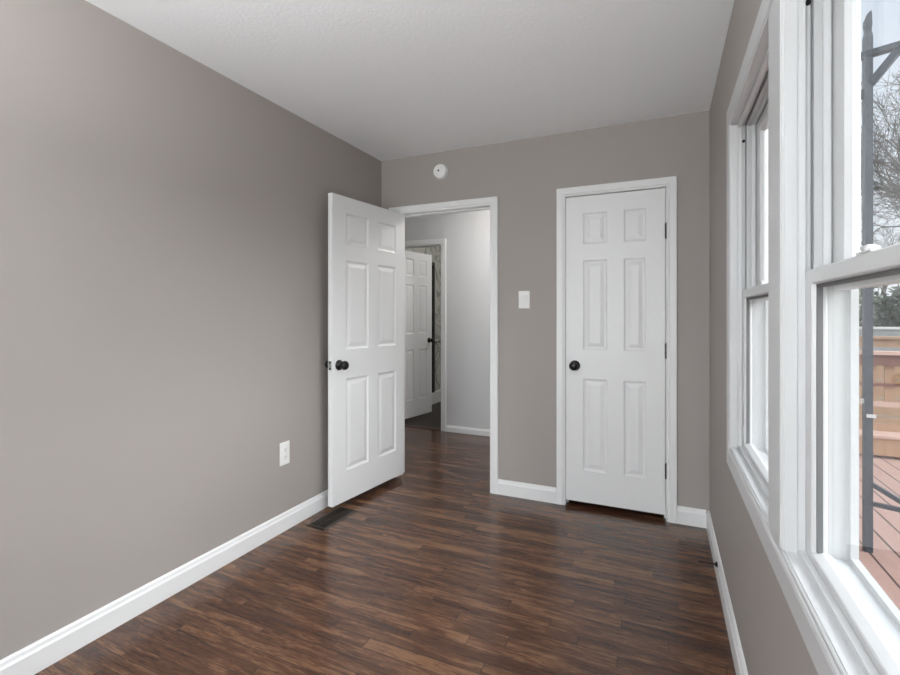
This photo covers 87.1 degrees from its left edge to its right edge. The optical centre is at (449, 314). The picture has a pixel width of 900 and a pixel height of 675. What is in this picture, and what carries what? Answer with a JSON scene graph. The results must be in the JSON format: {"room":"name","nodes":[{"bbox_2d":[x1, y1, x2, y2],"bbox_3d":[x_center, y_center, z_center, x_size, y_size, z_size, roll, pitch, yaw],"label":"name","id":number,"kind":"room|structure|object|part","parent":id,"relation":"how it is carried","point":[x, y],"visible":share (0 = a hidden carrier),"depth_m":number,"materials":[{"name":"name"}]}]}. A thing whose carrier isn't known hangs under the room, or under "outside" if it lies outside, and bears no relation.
{"room":"empty bedroom","nodes":[
{"label":"empty bedroom","id":0,"kind":"room"},
{"bbox_2d":[0,0,380,659],"bbox_3d":[-1.686,0.027,1.278,0.120,2.440,5.347,0,0,24],"label":"wall","id":1,"kind":"structure","parent":0,"point":[164,219],"depth_m":1.99,"materials":[{"name":"grey paint"}]},
{"bbox_2d":[0,490,327,674],"bbox_3d":[-1.603,1.196,1.296,0.017,0.102,5.247,0,0,24],"label":"baseboard","id":2,"kind":"structure","parent":1,"relation":"attached to","point":[39,655],"depth_m":1.99,"materials":[{"name":"white paint"}]},
{"bbox_2d":[280,441,289,465],"bbox_3d":[-0.956,0.804,2.743,0.010,0.132,0.076,0,0,24],"label":"electrical outlet","id":3,"kind":"object","parent":1,"relation":"attached to","point":[285,446],"visible":1,"depth_m":2.74,"materials":[{"name":"white plastic"}]},
{"bbox_2d":[35,401,735,674],"bbox_3d":[-0.797,1.307,2.908,4.560,0.120,9.050,0,0,24],"label":"floor","id":4,"kind":"structure","parent":0,"point":[434,571],"depth_m":2.09,"materials":[{"name":"brown wood"}]},
{"bbox_2d":[306,507,356,530],"bbox_3d":[-0.719,1.242,2.898,0.144,0.010,0.304,0,0,27],"label":"floor vent","id":5,"kind":"object","parent":4,"relation":"in","point":[323,523],"visible":1,"depth_m":2.88,"materials":[{"name":"brown metal"}]},
{"bbox_2d":[312,508,351,527],"bbox_3d":[-0.719,1.244,2.898,0.106,0.004,0.266,0,0,27],"label":"grille","id":6,"kind":"object","parent":5,"relation":"attached to","point":[337,515],"depth_m":2.89,"materials":[{"name":"brown metal"}]},
{"bbox_2d":[432,262,440,404],"bbox_3d":[-0.328,0.262,6.382,0.064,1.970,1.650,0,0,24],"label":"shower enclosure","id":7,"kind":"object","parent":4,"relation":"on","point":[436,395],"visible":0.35,"depth_m":6.57,"materials":[{"name":"black metal"}]},
{"bbox_3d":[-0.237,0.179,6.590,0.034,1.805,0.055,0,0,24],"label":"frame post","id":8,"kind":"part","parent":7,"relation":"part of","materials":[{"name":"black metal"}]},
{"bbox_2d":[85,0,733,160],"bbox_3d":[-0.797,-1.243,2.908,4.560,0.100,9.050,0,0,24],"label":"ceiling","id":9,"kind":"structure","parent":0,"point":[389,79],"depth_m":2.23,"materials":[{"name":"white paint"}]},
{"bbox_2d":[405,246,440,390],"bbox_3d":[-0.382,0.027,6.461,0.100,2.440,2.030,0,0,24],"label":"wall","id":10,"kind":"structure","parent":0,"point":[435,252],"depth_m":6.79,"materials":[{"name":"stone"}]},
{"bbox_2d":[405,210,489,429],"bbox_3d":[0.162,0.527,5.037,4.560,3.440,0.120,0,0,24],"label":"wall","id":11,"kind":"structure","parent":0,"point":[467,234],"depth_m":4.97,"materials":[{"name":"white paint"}]},
{"bbox_2d":[405,251,433,418],"bbox_3d":[-0.411,0.235,5.656,0.173,1.947,0.620,0,0,35],"label":"door","id":12,"kind":"structure","parent":11,"relation":"in","point":[419,340],"depth_m":5.66,"materials":[{"name":"white paint"}]},
{"bbox_2d":[405,424,440,430],"bbox_3d":[-0.357,1.243,5.244,0.605,0.008,0.090,0,0,24],"label":"trim","id":13,"kind":"structure","parent":11,"relation":"attached to","point":[406,425],"depth_m":5.19,"materials":[{"name":"brown wood"}]},
{"bbox_2d":[405,244,440,248],"bbox_3d":[-0.347,0.237,5.266,0.645,2.020,0.124,0,0,24],"label":"trim","id":14,"kind":"structure","parent":11,"relation":"attached to","point":[439,244],"depth_m":5.21,"materials":[{"name":"white paint"}]},
{"bbox_2d":[405,238,445,430],"bbox_3d":[-0.372,0.217,5.203,0.721,2.060,0.016,0,0,24],"label":"trim","id":15,"kind":"structure","parent":11,"relation":"attached to","point":[442,241],"depth_m":5.06,"materials":[{"name":"white paint"}]},
{"bbox_2d":[446,425,489,435],"bbox_3d":[0.560,1.215,4.783,1.305,0.063,0.017,0,0,24],"label":"baseboard","id":16,"kind":"structure","parent":11,"relation":"attached to","point":[465,430],"depth_m":4.94,"materials":[{"name":"white paint"}]},
{"bbox_2d":[381,110,709,513],"bbox_3d":[0.449,0.527,3.282,2.369,3.440,0.060,0,0,24],"label":"wall","id":17,"kind":"structure","parent":0,"point":[525,175],"depth_m":3.15,"materials":[{"name":"grey paint"}]},
{"bbox_2d":[325,193,403,506],"bbox_3d":[-0.558,0.222,3.290,0.173,1.966,0.776,0,0,31],"label":"door","id":18,"kind":"structure","parent":17,"relation":"in","point":[364,364],"depth_m":3.22,"materials":[{"name":"white paint"}]},
{"bbox_3d":[-0.675,0.321,2.990,0.069,0.067,0.067,0,0,31],"label":"knob","id":19,"kind":"part","parent":18,"relation":"part of","materials":[{"name":"black metal"}]},
{"bbox_2d":[433,164,447,179],"bbox_3d":[-0.073,-1.046,3.462,0.112,0.112,0.040,0,0,24],"label":"smoke detector","id":20,"kind":"object","parent":17,"relation":"attached to","point":[440,171],"visible":1,"depth_m":3.45,"materials":[{"name":"white plastic"}]},
{"bbox_2d":[389,196,497,493],"bbox_3d":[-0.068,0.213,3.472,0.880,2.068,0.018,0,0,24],"label":"trim","id":21,"kind":"structure","parent":17,"relation":"attached to","point":[492,202],"depth_m":3.30,"materials":[{"name":"white paint"}]},
{"bbox_2d":[519,291,529,308],"bbox_3d":[0.503,-0.100,3.218,0.078,0.120,0.012,0,0,24],"label":"light switch","id":22,"kind":"object","parent":17,"relation":"attached to","point":[524,296],"visible":1,"depth_m":3.21,"materials":[{"name":"white plastic"}]},
{"bbox_2d":[497,479,556,503],"bbox_3d":[0.518,1.196,3.208,0.408,0.102,0.017,0,0,24],"label":"baseboard","id":23,"kind":"structure","parent":17,"relation":"attached to","point":[529,491],"depth_m":3.20,"materials":[{"name":"white paint"}]},
{"bbox_2d":[566,188,666,514],"bbox_3d":[1.028,0.224,2.970,0.608,1.978,0.104,0,0,24],"label":"door","id":24,"kind":"structure","parent":17,"relation":"in","point":[616,347],"depth_m":2.98,"materials":[{"name":"white paint"}]},
{"bbox_3d":[0.800,0.332,3.053,0.067,0.067,0.069,0,0,24],"label":"knob","id":25,"kind":"part","parent":24,"relation":"part of","materials":[{"name":"black metal"}]},
{"bbox_2d":[556,176,676,523],"bbox_3d":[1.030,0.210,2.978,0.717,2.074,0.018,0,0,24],"label":"trim","id":26,"kind":"structure","parent":17,"relation":"attached to","point":[670,183],"depth_m":2.85,"materials":[{"name":"white paint"}]},
{"bbox_2d":[677,506,705,527],"bbox_3d":[1.428,1.196,2.799,0.154,0.102,0.017,0,0,24],"label":"baseboard","id":27,"kind":"structure","parent":17,"relation":"attached to","point":[695,517],"depth_m":2.79,"materials":[{"name":"white paint"}]},
{"bbox_2d":[710,0,817,674],"bbox_3d":[0.766,0.027,0.971,0.105,2.440,6.800,0,0,24],"label":"wall","id":28,"kind":"structure","parent":0,"point":[772,642],"depth_m":1.88,"materials":[{"name":"grey paint"}]},
{"bbox_2d":[698,560,717,567],"bbox_3d":[1.208,1.164,2.220,0.079,0.025,0.025,0,0,24],"label":"door stop","id":29,"kind":"object","parent":28,"relation":"attached to","point":[699,561],"visible":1,"depth_m":2.21,"materials":[{"name":"black metal"}]},
{"bbox_2d":[706,510,747,674],"bbox_3d":[0.432,1.196,0.380,0.017,0.102,5.247,0,0,24],"label":"baseboard","id":30,"kind":"structure","parent":28,"relation":"attached to","point":[734,639],"depth_m":1.91,"materials":[{"name":"white paint"}]},
{"bbox_2d":[731,24,767,518],"bbox_3d":[0.980,-0.107,1.452,0.122,1.250,0.743,0,0,24],"label":"window","id":31,"kind":"structure","parent":28,"relation":"in","point":[749,126],"depth_m":1.76,"materials":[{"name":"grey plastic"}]},
{"bbox_3d":[0.967,0.204,1.458,0.026,0.590,0.705,0,0,24],"label":"sash","id":32,"kind":"part","parent":31,"relation":"part of","materials":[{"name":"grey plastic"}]},
{"bbox_3d":[1.009,-0.381,1.439,0.025,0.664,0.705,0,0,24],"label":"sash","id":33,"kind":"part","parent":31,"relation":"part of","materials":[{"name":"grey plastic"}]},
{"bbox_2d":[768,0,783,549],"bbox_3d":[0.748,-0.107,1.080,0.015,1.224,0.147,0,0,24],"label":"trim","id":34,"kind":"structure","parent":28,"relation":"attached to","point":[776,15],"depth_m":1.06,"materials":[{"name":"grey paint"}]},
{"bbox_2d":[726,0,846,674],"bbox_3d":[0.745,-0.107,1.075,0.018,1.384,1.758,0,0,24],"label":"trim","id":35,"kind":"structure","parent":28,"relation":"attached to","point":[824,657],"depth_m":1.25,"materials":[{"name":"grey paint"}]},
{"bbox_2d":[784,0,899,674],"bbox_3d":[0.620,-0.107,0.654,0.122,1.250,0.754,0,0,24],"label":"window","id":36,"kind":"structure","parent":28,"relation":"in","point":[826,264],"depth_m":0.97,"materials":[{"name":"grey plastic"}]},
{"bbox_3d":[0.608,0.204,0.660,0.026,0.590,0.716,0,0,24],"label":"sash","id":37,"kind":"part","parent":36,"relation":"part of","materials":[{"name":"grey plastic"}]},
{"bbox_3d":[0.650,-0.381,0.641,0.025,0.664,0.716,0,0,24],"label":"sash","id":38,"kind":"part","parent":36,"relation":"part of","materials":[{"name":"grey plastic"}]},
{"bbox_2d":[859,379,899,416],"bbox_3d":[36.251,2.147,43.999,110.000,0.200,170.000,0,0,24],"label":"ground","id":39,"kind":"structure","parent":0,"point":[860,379],"depth_m":11.54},
{"bbox_2d":[859,286,890,326],"bbox_3d":[21.698,-0.055,27.097,5.964,4.601,3.549,0,0,24],"label":"evergreen shrub","id":40,"kind":"object","parent":39,"relation":"on","point":[876,298],"visible":0.06,"depth_m":25.64,"materials":[{"name":"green plant"}]},
{"bbox_2d":[859,327,899,350],"bbox_3d":[21.613,1.287,18.785,24.060,1.520,0.340,0,0,24],"label":"railing","id":41,"kind":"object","parent":39,"relation":"on","point":[877,331],"depth_m":20.07,"materials":[{"name":"grey wood"}]},
{"bbox_2d":[859,336,899,424],"bbox_3d":[9.668,1.207,6.862,16.000,1.680,0.190,0,0,24],"label":"fence","id":42,"kind":"object","parent":39,"relation":"on","point":[878,341],"visible":0.02,"depth_m":7.91,"materials":[{"name":"orange wood"}]},
{"bbox_2d":[861,66,899,243],"bbox_3d":[12.736,-1.920,11.695,9.705,7.946,5.807,0,0,-15],"label":"bare tree","id":43,"kind":"object","parent":39,"relation":"on","point":[891,193],"visible":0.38,"depth_m":11.44,"materials":[{"name":"grey plant"}]},
{"bbox_2d":[874,286,899,326],"bbox_3d":[23.587,0.071,22.243,5.718,4.270,3.591,0,0,24],"label":"evergreen shrub","id":44,"kind":"object","parent":39,"relation":"on","point":[892,314],"visible":0.8,"depth_m":23.08,"materials":[{"name":"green plant"}]},
{"bbox_3d":[31.326,2.037,33.056,110.000,0.020,18.000,0,0,24],"label":"road","id":45,"kind":"object","parent":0,"visible":0},
{"bbox_2d":[861,207,899,305],"bbox_3d":[30.256,-3.323,35.791,7.591,10.772,10.884,0,0,-33],"label":"bare tree","id":46,"kind":"object","parent":45,"relation":"on","point":[883,288],"visible":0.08,"depth_m":34.52,"materials":[{"name":"grey plant"}]},
{"label":"outside","id":47,"kind":"structure","parent":0,"visible":0},
{"bbox_2d":[859,453,899,609],"bbox_3d":[3.663,1.467,1.010,5.148,0.140,7.850,0,0,24],"label":"deck","id":48,"kind":"object","parent":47,"point":[883,564],"depth_m":3.04,"materials":[{"name":"brown wood"}]},
{"bbox_2d":[859,350,899,407],"bbox_3d":[5.218,0.887,4.527,5.000,1.020,0.160,0,0,24],"label":"deck railing","id":49,"kind":"object","parent":48,"relation":"on","point":[888,359],"visible":0.06,"depth_m":4.85,"materials":[{"name":"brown wood"}]},
{"bbox_3d":[5.212,0.469,4.514,5.000,0.115,0.040,0,0,24],"label":"rail","id":50,"kind":"part","parent":49,"relation":"part of","materials":[{"name":"brown wood"}]},
{"bbox_3d":[5.216,0.722,4.523,5.000,0.030,0.030,0,0,24],"label":"rail","id":51,"kind":"part","parent":49,"relation":"part of","materials":[{"name":"brown wood"}]},
{"bbox_3d":[5.214,0.394,4.518,5.000,0.035,0.140,0,0,24],"label":"cap rail","id":52,"kind":"part","parent":49,"relation":"part of","materials":[{"name":"pink wood"}]},
{"bbox_3d":[5.214,0.919,4.518,5.000,0.045,0.100,0,0,24],"label":"rail","id":53,"kind":"part","parent":49,"relation":"part of","materials":[{"name":"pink wood"}]},
{"bbox_2d":[859,422,899,458],"bbox_3d":[5.066,1.247,4.311,4.700,0.300,0.260,0,0,24],"label":"bench","id":54,"kind":"object","parent":48,"relation":"on","point":[886,437],"visible":0.22,"depth_m":4.60,"materials":[{"name":"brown wood"}]},
{"bbox_3d":[5.066,1.184,4.311,4.700,0.025,0.260,0,0,24],"label":"seat","id":55,"kind":"part","parent":54,"relation":"part of","materials":[{"name":"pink wood"}]},
{"bbox_2d":[860,10,899,552],"bbox_3d":[2.921,-0.196,2.332,0.053,3.185,1.400,0,0,-45],"label":"metal post","id":56,"kind":"object","parent":48,"relation":"on","point":[869,79],"visible":0.94,"depth_m":2.78,"materials":[{"name":"grey metal"}]},
{"bbox_3d":[2.464,-0.196,2.795,0.039,3.185,0.039,0,0,24],"label":"post","id":57,"kind":"part","parent":56,"relation":"part of","materials":[{"name":"grey metal"}]},
{"bbox_3d":[2.921,-1.533,2.332,0.050,0.032,1.400,0,0,-45],"label":"rail","id":58,"kind":"part","parent":56,"relation":"part of","materials":[{"name":"grey metal"}]},
{"bbox_3d":[2.914,1.112,2.339,0.030,0.022,1.320,0,0,-45],"label":"rail","id":59,"kind":"part","parent":56,"relation":"part of","materials":[{"name":"grey metal"}]}
]}

